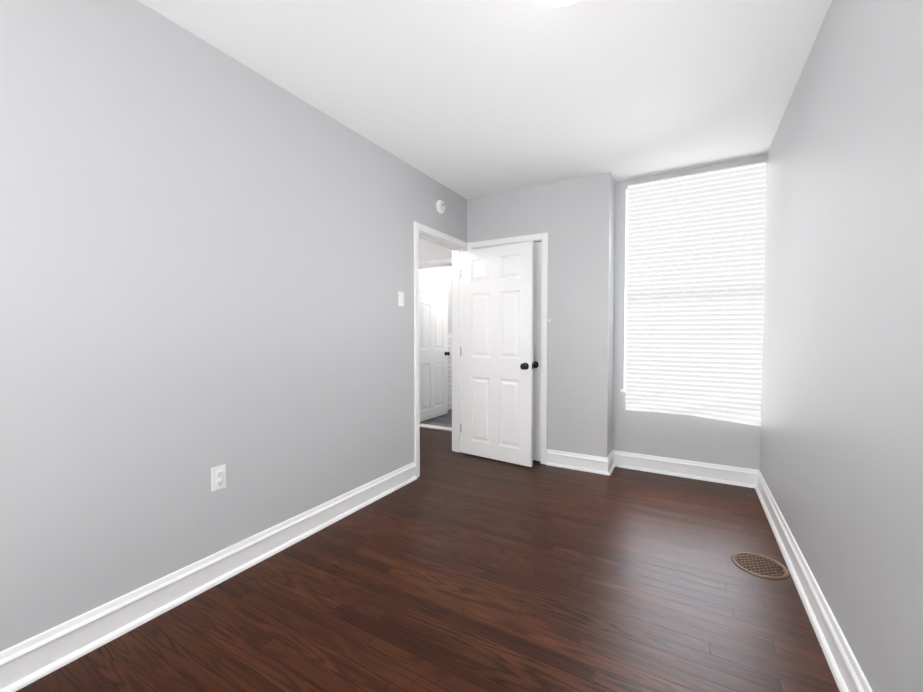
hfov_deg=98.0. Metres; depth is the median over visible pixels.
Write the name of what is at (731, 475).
baseboard
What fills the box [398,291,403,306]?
rocker light switch
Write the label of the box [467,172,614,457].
wall
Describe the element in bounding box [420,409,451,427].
floor
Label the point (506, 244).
door frame
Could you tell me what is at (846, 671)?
baseboard
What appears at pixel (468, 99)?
ceiling
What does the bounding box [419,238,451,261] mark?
wall
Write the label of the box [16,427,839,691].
floor
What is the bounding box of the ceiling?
[137,0,831,198]
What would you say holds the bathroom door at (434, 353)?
in the wall at (430, 251)
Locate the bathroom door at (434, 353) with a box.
[419,271,449,421]
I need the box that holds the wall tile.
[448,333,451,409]
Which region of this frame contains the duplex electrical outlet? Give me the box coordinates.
[211,464,225,491]
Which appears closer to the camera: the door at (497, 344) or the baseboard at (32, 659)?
the baseboard at (32, 659)
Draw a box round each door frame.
[414,221,466,477]
[419,258,451,268]
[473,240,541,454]
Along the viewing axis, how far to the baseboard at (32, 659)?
1.74 m
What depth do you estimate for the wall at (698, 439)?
3.43 m
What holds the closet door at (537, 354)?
in the wall at (574, 219)
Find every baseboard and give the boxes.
[0,462,416,691]
[546,449,611,475]
[608,450,751,487]
[752,469,872,691]
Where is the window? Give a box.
[620,189,627,391]
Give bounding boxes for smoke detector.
[436,200,444,213]
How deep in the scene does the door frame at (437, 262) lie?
4.99 m
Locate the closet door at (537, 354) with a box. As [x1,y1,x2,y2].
[533,242,541,460]
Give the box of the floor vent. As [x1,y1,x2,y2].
[731,552,789,579]
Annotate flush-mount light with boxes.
[540,0,577,5]
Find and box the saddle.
[420,423,451,430]
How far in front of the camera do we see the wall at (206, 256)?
1.75 m
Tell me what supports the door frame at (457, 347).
attached to the wall at (206, 256)
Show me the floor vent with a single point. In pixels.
(758, 565)
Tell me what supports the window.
in the wall at (698, 439)
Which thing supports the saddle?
on the floor at (444, 420)
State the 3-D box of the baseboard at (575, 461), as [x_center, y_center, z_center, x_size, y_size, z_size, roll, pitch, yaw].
[1.021,1.021,3.535,0.558,0.140,0.032,1,2,30]
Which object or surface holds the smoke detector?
attached to the wall at (206, 256)
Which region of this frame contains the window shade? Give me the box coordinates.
[625,161,766,425]
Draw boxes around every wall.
[0,0,466,651]
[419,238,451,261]
[419,266,451,332]
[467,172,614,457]
[612,156,765,469]
[760,0,922,691]
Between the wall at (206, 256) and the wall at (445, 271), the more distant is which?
the wall at (445, 271)
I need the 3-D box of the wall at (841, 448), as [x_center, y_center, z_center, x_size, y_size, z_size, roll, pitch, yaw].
[1.222,-0.113,1.046,0.120,2.550,4.860,1,2,30]
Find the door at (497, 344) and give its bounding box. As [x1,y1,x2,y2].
[462,241,533,466]
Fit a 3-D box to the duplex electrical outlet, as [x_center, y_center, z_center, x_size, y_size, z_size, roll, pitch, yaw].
[-1.172,0.637,1.938,0.009,0.115,0.070,1,2,30]
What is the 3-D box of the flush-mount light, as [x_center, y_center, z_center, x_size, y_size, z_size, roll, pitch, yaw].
[0.382,-1.357,1.484,0.260,0.088,0.260,1,2,30]
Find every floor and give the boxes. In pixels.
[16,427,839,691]
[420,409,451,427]

